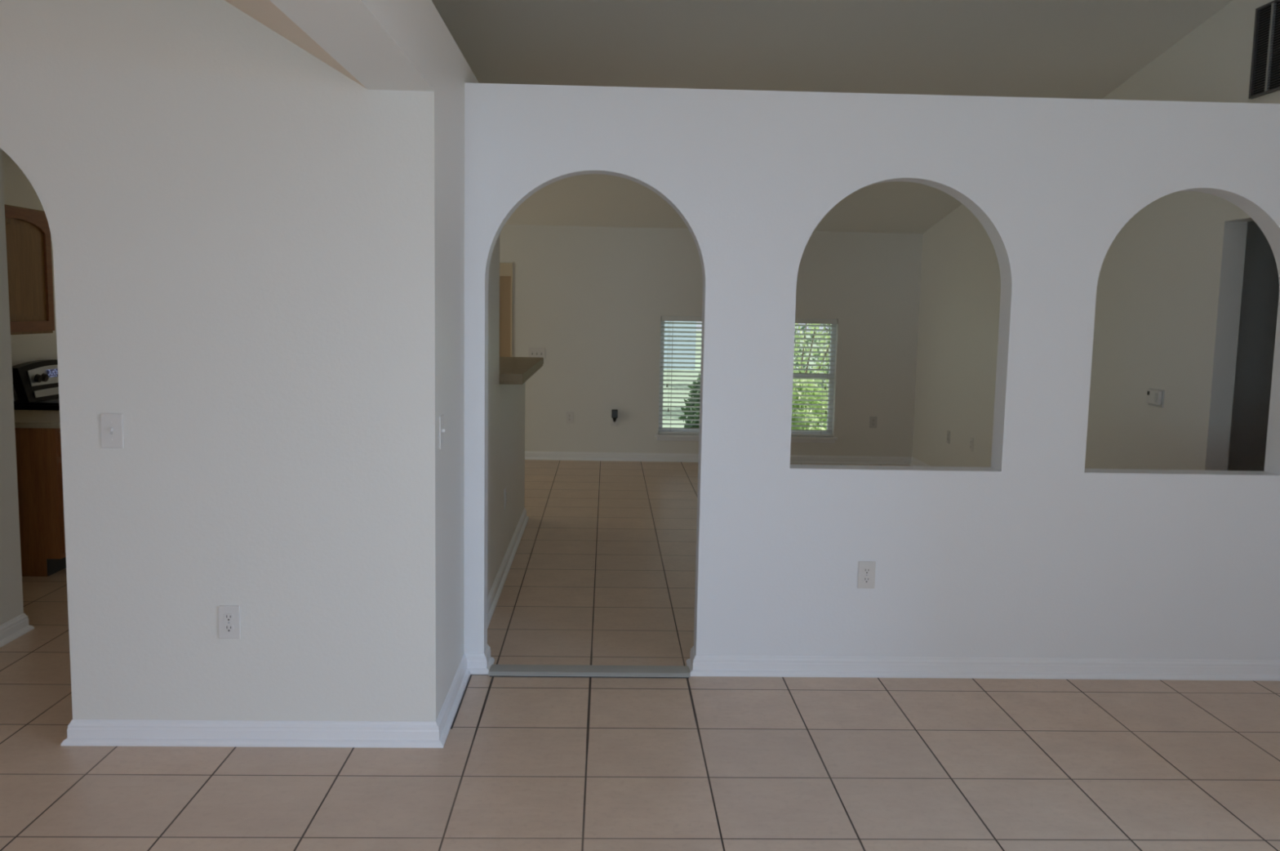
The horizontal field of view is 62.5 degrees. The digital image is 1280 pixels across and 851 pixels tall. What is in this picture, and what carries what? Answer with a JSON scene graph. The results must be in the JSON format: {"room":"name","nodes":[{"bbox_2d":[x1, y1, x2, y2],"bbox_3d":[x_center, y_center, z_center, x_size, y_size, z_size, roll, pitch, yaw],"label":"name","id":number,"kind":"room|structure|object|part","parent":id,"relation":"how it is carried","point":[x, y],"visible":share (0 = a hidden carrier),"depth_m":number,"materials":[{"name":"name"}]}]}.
{"room":"empty living room","nodes":[
{"label":"empty living room","id":0,"kind":"room"},
{"bbox_2d":[0,147,23,624],"bbox_3d":[-2.905,-0.189,4.235,0.120,2.440,1.148,1,6,-2],"label":"wall","id":1,"kind":"structure","parent":0,"point":[11,606],"depth_m":4.77,"materials":[{"name":"white paint"}]},
{"bbox_2d":[0,613,34,647],"bbox_3d":[-2.913,0.980,4.382,0.150,0.084,1.178,1,6,-2],"label":"baseboard","id":2,"kind":"structure","parent":1,"relation":"attached to","point":[11,629],"depth_m":4.83,"materials":[{"name":"white wood"}]},
{"bbox_2d":[1,149,57,400],"bbox_3d":[-3.897,-0.359,5.585,0.100,2.440,3.928,1,6,-2],"label":"wall","id":3,"kind":"structure","parent":0,"point":[19,191],"depth_m":6.63,"materials":[{"name":"white paint"}]},
{"bbox_2d":[4,204,54,334],"bbox_3d":[-3.690,-0.883,5.995,0.321,0.725,0.750,1,6,-2],"label":"upper cabinet","id":4,"kind":"object","parent":3,"relation":"attached to","point":[28,233],"visible":0.88,"depth_m":6.11,"materials":[{"name":"brown wood"}]},
{"bbox_3d":[-3.548,-0.882,5.999,0.008,0.578,0.590,1,6,-2],"label":"door panel","id":5,"kind":"part","parent":4,"relation":"part of","materials":[{"name":"brown wood"}]},
{"bbox_2d":[0,0,373,720],"bbox_3d":[-2.637,-0.445,3.576,3.444,3.106,0.120,1,6,-2],"label":"wall","id":6,"kind":"structure","parent":0,"point":[199,176],"depth_m":3.57,"materials":[{"name":"white paint"}]},
{"bbox_2d":[100,413,124,448],"bbox_3d":[-1.798,0.019,3.586,0.074,0.118,0.016,1,6,-2],"label":"light switch","id":7,"kind":"object","parent":6,"relation":"attached to","point":[111,424],"visible":1,"depth_m":3.59,"materials":[{"name":"white plastic"}]},
{"bbox_2d":[217,605,240,638],"bbox_3d":[-1.432,0.686,3.676,0.074,0.118,0.009,1,6,-2],"label":"outlet","id":8,"kind":"object","parent":6,"relation":"attached to","point":[228,616],"visible":1,"depth_m":3.67,"materials":[{"name":"white plastic"}]},
{"bbox_2d":[223,613,233,620],"bbox_3d":[-1.432,0.667,3.671,0.033,0.025,0.003,1,6,-2],"label":"socket","id":9,"kind":"object","parent":8,"relation":"attached to","point":[227,616],"depth_m":3.67,"materials":[{"name":"white plastic"}]},
{"bbox_2d":[224,624,234,631],"bbox_3d":[-1.433,0.706,3.675,0.033,0.025,0.003,1,6,-2],"label":"socket","id":10,"kind":"object","parent":8,"relation":"attached to","point":[227,627],"depth_m":3.67,"materials":[{"name":"white plastic"}]},
{"bbox_2d":[224,0,368,89],"bbox_3d":[-2.547,-1.357,1.226,3.444,0.928,4.352,1,6,-2],"label":"ceiling","id":11,"kind":"structure","parent":0,"point":[264,11],"depth_m":3.10,"materials":[{"name":"beige paint"}]},
{"bbox_2d":[269,0,525,721],"bbox_3d":[-0.807,-0.113,3.492,0.218,2.535,8.270,1,6,-2],"label":"wall","id":12,"kind":"structure","parent":0,"point":[414,73],"depth_m":3.65,"materials":[{"name":"white paint"}]},
{"bbox_2d":[439,413,445,448],"bbox_3d":[-0.701,0.022,3.749,0.016,0.118,0.074,1,6,-2],"label":"light switch","id":13,"kind":"object","parent":12,"relation":"attached to","point":[442,429],"visible":1,"depth_m":3.74,"materials":[{"name":"white plastic"}]},
{"bbox_2d":[60,450,930,747],"bbox_3d":[0.390,0.720,7.271,5.043,0.084,7.074,1,6,-2],"label":"baseboard","id":14,"kind":"structure","parent":12,"relation":"attached to","point":[109,732],"depth_m":3.72,"materials":[{"name":"white wood"}]},
{"bbox_2d":[504,487,506,508],"bbox_3d":[-0.790,0.427,6.211,0.009,0.118,0.074,1,6,-2],"label":"outlet","id":15,"kind":"object","parent":12,"relation":"attached to","point":[505,488],"visible":1,"depth_m":6.19,"materials":[{"name":"white plastic"}]},
{"bbox_2d":[499,356,543,384],"bbox_3d":[-0.895,-0.361,6.697,0.452,0.060,1.870,1,6,-2],"label":"countertop","id":16,"kind":"structure","parent":12,"relation":"on","point":[513,370],"depth_m":6.36,"materials":[{"name":"beige laminate"}]},
{"bbox_2d":[0,459,1279,850],"bbox_3d":[-0.767,1.044,5.096,7.727,0.120,11.696,1,6,-2],"label":"floor","id":17,"kind":"structure","parent":0,"point":[694,762],"depth_m":3.67,"materials":[{"name":"beige tile"}]},
{"bbox_2d":[12,359,59,410],"bbox_3d":[-3.523,0.155,6.857,0.706,1.150,0.770,1,6,-2],"label":"stove","id":18,"kind":"object","parent":17,"relation":"on","point":[35,383],"visible":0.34,"depth_m":6.52,"materials":[{"name":"black metal"}]},
{"bbox_2d":[13,397,59,405],"bbox_3d":[-3.544,-0.171,6.819,0.650,0.017,0.770,1,6,-2],"label":"cooktop","id":19,"kind":"object","parent":18,"relation":"in","point":[21,401],"depth_m":6.44,"materials":[{"name":"black ceramic"}]},
{"bbox_3d":[-3.742,-0.294,6.558,0.037,0.055,0.054,1,6,-2],"label":"knob","id":20,"kind":"part","parent":18,"relation":"part of","materials":[{"name":"black plastic"}]},
{"bbox_3d":[-3.771,-0.332,6.794,0.026,0.113,0.600,1,6,-2],"label":"control panel","id":21,"kind":"part","parent":18,"relation":"part of","materials":[{"name":"metal"}]},
{"bbox_3d":[-3.744,-0.303,6.632,0.037,0.055,0.054,1,6,-2],"label":"knob","id":22,"kind":"part","parent":18,"relation":"part of","materials":[{"name":"black plastic"}]},
{"bbox_3d":[-3.663,-0.161,6.625,0.160,0.001,0.160,1,6,-2],"label":"burner","id":23,"kind":"part","parent":18,"relation":"part of","materials":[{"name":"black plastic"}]},
{"bbox_2d":[14,427,66,576],"bbox_3d":[-3.546,0.391,6.162,0.657,0.835,0.630,1,6,-2],"label":"base cabinet","id":24,"kind":"object","parent":17,"relation":"on","point":[38,450],"visible":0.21,"depth_m":5.86,"materials":[{"name":"brown wood"}]},
{"bbox_2d":[13,409,60,428],"bbox_3d":[-3.536,-0.040,6.109,0.665,0.032,0.650,1,6,-2],"label":"countertop","id":25,"kind":"structure","parent":24,"relation":"on","point":[46,419],"depth_m":5.95,"materials":[{"name":"brown laminate"}]},
{"bbox_3d":[-3.227,0.075,6.137,0.018,0.140,0.570,1,6,-2],"label":"drawer","id":26,"kind":"part","parent":24,"relation":"part of","materials":[{"name":"brown wood"}]},
{"bbox_3d":[-3.233,0.428,6.176,0.018,0.510,0.570,1,6,-2],"label":"door","id":27,"kind":"part","parent":24,"relation":"part of","materials":[{"name":"brown wood"}]},
{"bbox_2d":[499,224,922,456],"bbox_3d":[-0.819,-0.851,10.694,7.527,2.400,0.150,1,6,-2],"label":"wall","id":28,"kind":"structure","parent":0,"point":[596,299],"depth_m":10.65,"materials":[{"name":"white paint"}]},
{"bbox_2d":[499,275,511,356],"bbox_3d":[-1.746,-0.589,10.668,0.880,1.840,0.053,1,6,-2],"label":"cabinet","id":29,"kind":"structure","parent":28,"relation":"in","point":[504,281],"depth_m":10.61,"materials":[{"name":"brown wood"}]},
{"bbox_2d":[499,262,512,356],"bbox_3d":[-1.776,-0.645,10.605,0.975,1.975,0.014,1,6,-2],"label":"trim","id":30,"kind":"structure","parent":28,"relation":"attached to","point":[505,268],"depth_m":10.51,"materials":[{"name":"beige paint"}]},
{"bbox_2d":[528,346,545,359],"bbox_3d":[-1.039,-0.725,10.617,0.166,0.118,0.016,1,6,-2],"label":"light switch","id":31,"kind":"object","parent":28,"relation":"attached to","point":[533,352],"visible":0.97,"depth_m":10.62,"materials":[{"name":"white plastic"}]},
{"bbox_2d":[565,411,573,422],"bbox_3d":[-0.715,-0.082,10.703,0.074,0.118,0.009,1,6,-2],"label":"outlet","id":32,"kind":"object","parent":28,"relation":"attached to","point":[569,415],"visible":1,"depth_m":10.70,"materials":[{"name":"white plastic"}]},
{"bbox_2d":[610,413,617,426],"bbox_3d":[-0.260,-0.053,10.720,0.074,0.118,0.009,1,6,-2],"label":"outlet","id":33,"kind":"object","parent":28,"relation":"attached to","point":[612,423],"visible":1,"depth_m":10.72,"materials":[{"name":"white plastic"}]},
{"bbox_2d":[611,408,617,421],"bbox_3d":[-0.258,-0.101,10.687,0.060,0.122,0.046,1,6,-2],"label":"plug","id":34,"kind":"object","parent":28,"relation":"attached to","point":[614,411],"visible":1,"depth_m":10.66,"materials":[{"name":"black plastic"}]},
{"bbox_2d":[654,315,702,440],"bbox_3d":[0.623,-0.476,10.757,0.925,1.264,0.175,1,6,-2],"label":"window","id":35,"kind":"structure","parent":28,"relation":"in","point":[671,437],"depth_m":10.80,"materials":[{"name":"white plastic"}]},
{"bbox_3d":[0.612,0.124,10.797,0.925,0.061,0.120,1,6,-2],"label":"sill","id":36,"kind":"part","parent":35,"relation":"part of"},
{"bbox_2d":[658,315,702,434],"bbox_3d":[0.624,-0.504,10.731,0.843,1.198,0.076,1,6,-2],"label":"blind","id":37,"kind":"object","parent":35,"relation":"attached to","point":[686,318],"visible":0.41,"depth_m":10.72,"materials":[{"name":"white plastic"}]},
{"bbox_3d":[0.322,-0.494,10.733,0.002,1.134,0.054,1,6,-2],"label":"ladder cord","id":38,"kind":"part","parent":37,"relation":"part of","materials":[{"name":"white fabric"}]},
{"bbox_3d":[0.613,0.079,10.807,0.843,0.022,0.050,1,6,-2],"label":"rail","id":39,"kind":"part","parent":37,"relation":"part of","materials":[{"name":"white plastic"}]},
{"bbox_2d":[791,318,837,443],"bbox_3d":[1.567,-0.462,10.788,0.925,1.264,0.175,1,6,-2],"label":"window","id":40,"kind":"structure","parent":28,"relation":"in","point":[795,438],"depth_m":10.84,"materials":[{"name":"white plastic"}]},
{"bbox_2d":[791,318,837,435],"bbox_3d":[1.569,-0.490,10.761,0.843,1.198,0.076,1,6,-2],"label":"blind","id":41,"kind":"object","parent":40,"relation":"attached to","point":[816,321],"visible":0.64,"depth_m":10.77,"materials":[{"name":"white plastic"}]},
{"bbox_3d":[1.557,0.093,10.837,0.843,0.022,0.050,1,6,-2],"label":"rail","id":42,"kind":"part","parent":41,"relation":"part of","materials":[{"name":"white plastic"}]},
{"bbox_3d":[1.869,-0.470,10.784,0.002,1.134,0.054,1,6,-2],"label":"ladder cord","id":43,"kind":"part","parent":41,"relation":"part of","materials":[{"name":"white fabric"}]},
{"bbox_3d":[1.911,-0.590,10.731,0.002,0.884,0.002,1,6,-2],"label":"pull cord","id":44,"kind":"part","parent":41,"relation":"part of","materials":[{"name":"white fabric"}]},
{"bbox_3d":[1.557,0.139,10.827,0.925,0.061,0.120,1,6,-2],"label":"sill","id":45,"kind":"part","parent":40,"relation":"part of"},
{"bbox_2d":[869,416,876,427],"bbox_3d":[2.390,-0.033,10.804,0.074,0.118,0.009,1,6,-2],"label":"outlet","id":46,"kind":"object","parent":28,"relation":"attached to","point":[873,420],"visible":1,"depth_m":10.80,"materials":[{"name":"plastic"}]},
{"bbox_2d":[431,0,1232,233],"bbox_3d":[-0.618,-1.982,4.735,7.907,1.326,11.746,1,6,-2],"label":"ceiling","id":47,"kind":"structure","parent":0,"point":[1068,49],"depth_m":6.08,"materials":[{"name":"paint"}]},
{"bbox_2d":[464,82,1279,659],"bbox_3d":[1.144,-0.138,4.482,3.745,2.439,0.123,1,6,-2],"label":"wall","id":48,"kind":"structure","parent":0,"point":[1036,552],"depth_m":4.42,"materials":[{"name":"white paint"}]},
{"bbox_2d":[450,674,688,728],"bbox_3d":[-0.246,1.094,4.194,0.925,0.001,0.577,1,6,-2],"label":"trim","id":49,"kind":"structure","parent":48,"relation":"attached to","point":[456,713],"depth_m":4.46,"materials":[{"name":"white wood"}]},
{"bbox_2d":[488,663,690,677],"bbox_3d":[-0.216,1.050,4.533,0.856,0.014,0.133,1,6,-2],"label":"trim","id":50,"kind":"structure","parent":48,"relation":"attached to","point":[495,669],"depth_m":4.50,"materials":[{"name":"tile"}]},
{"bbox_2d":[857,560,875,588],"bbox_3d":[0.967,0.637,4.497,0.074,0.118,0.009,1,6,-2],"label":"outlet","id":51,"kind":"object","parent":48,"relation":"attached to","point":[866,569],"visible":1,"depth_m":4.50,"materials":[{"name":"white plastic"}]},
{"bbox_2d":[862,576,870,582],"bbox_3d":[0.966,0.657,4.496,0.033,0.025,0.003,1,6,-2],"label":"socket","id":52,"kind":"object","parent":51,"relation":"attached to","point":[865,579],"depth_m":4.49,"materials":[{"name":"white plastic"}]},
{"bbox_2d":[862,567,871,573],"bbox_3d":[0.967,0.618,4.492,0.033,0.025,0.003,1,6,-2],"label":"socket","id":53,"kind":"object","parent":51,"relation":"attached to","point":[865,570],"depth_m":4.49,"materials":[{"name":"white plastic"}]},
{"bbox_2d":[685,645,1279,680],"bbox_3d":[1.600,1.038,4.628,2.787,0.084,0.183,1,6,-2],"label":"baseboard","id":54,"kind":"structure","parent":48,"relation":"attached to","point":[739,665],"depth_m":4.55,"materials":[{"name":"white wood"}]},
{"bbox_2d":[911,0,1279,470],"bbox_3d":[3.069,-0.722,5.015,0.120,3.553,11.396,1,6,-2],"label":"wall","id":55,"kind":"structure","parent":0,"point":[1169,290],"depth_m":6.18,"materials":[{"name":"white paint"}]},
{"bbox_2d":[946,430,950,443],"bbox_3d":[2.839,0.106,9.710,0.009,0.118,0.074,1,6,-2],"label":"outlet","id":56,"kind":"object","parent":55,"relation":"attached to","point":[948,431],"visible":1,"depth_m":9.70,"materials":[{"name":"plastic"}]},
{"bbox_2d":[969,436,973,451],"bbox_3d":[2.858,0.163,9.097,0.009,0.118,0.074,1,6,-2],"label":"outlet","id":57,"kind":"object","parent":55,"relation":"attached to","point":[971,439],"visible":1,"depth_m":9.08,"materials":[{"name":"white plastic"}]},
{"bbox_2d":[1146,387,1164,407],"bbox_3d":[2.952,-0.159,6.054,0.029,0.100,0.160,1,6,-2],"label":"thermostat","id":58,"kind":"object","parent":55,"relation":"attached to","point":[1154,397],"visible":1,"depth_m":6.02,"materials":[{"name":"white plastic"}]},
{"bbox_2d":[1248,0,1279,98],"bbox_3d":[3.021,-1.786,4.866,0.020,0.428,0.620,1,6,-2],"label":"air vent","id":59,"kind":"object","parent":55,"relation":"in","point":[1264,78],"visible":1,"depth_m":5.08,"materials":[{"name":"metal"}]},
{"bbox_2d":[1227,221,1279,471],"bbox_3d":[4.105,-0.386,6.748,2.073,2.540,0.100,1,6,-2],"label":"wall","id":60,"kind":"structure","parent":0,"point":[1260,282],"depth_m":6.68,"materials":[{"name":"white paint"}]}
]}

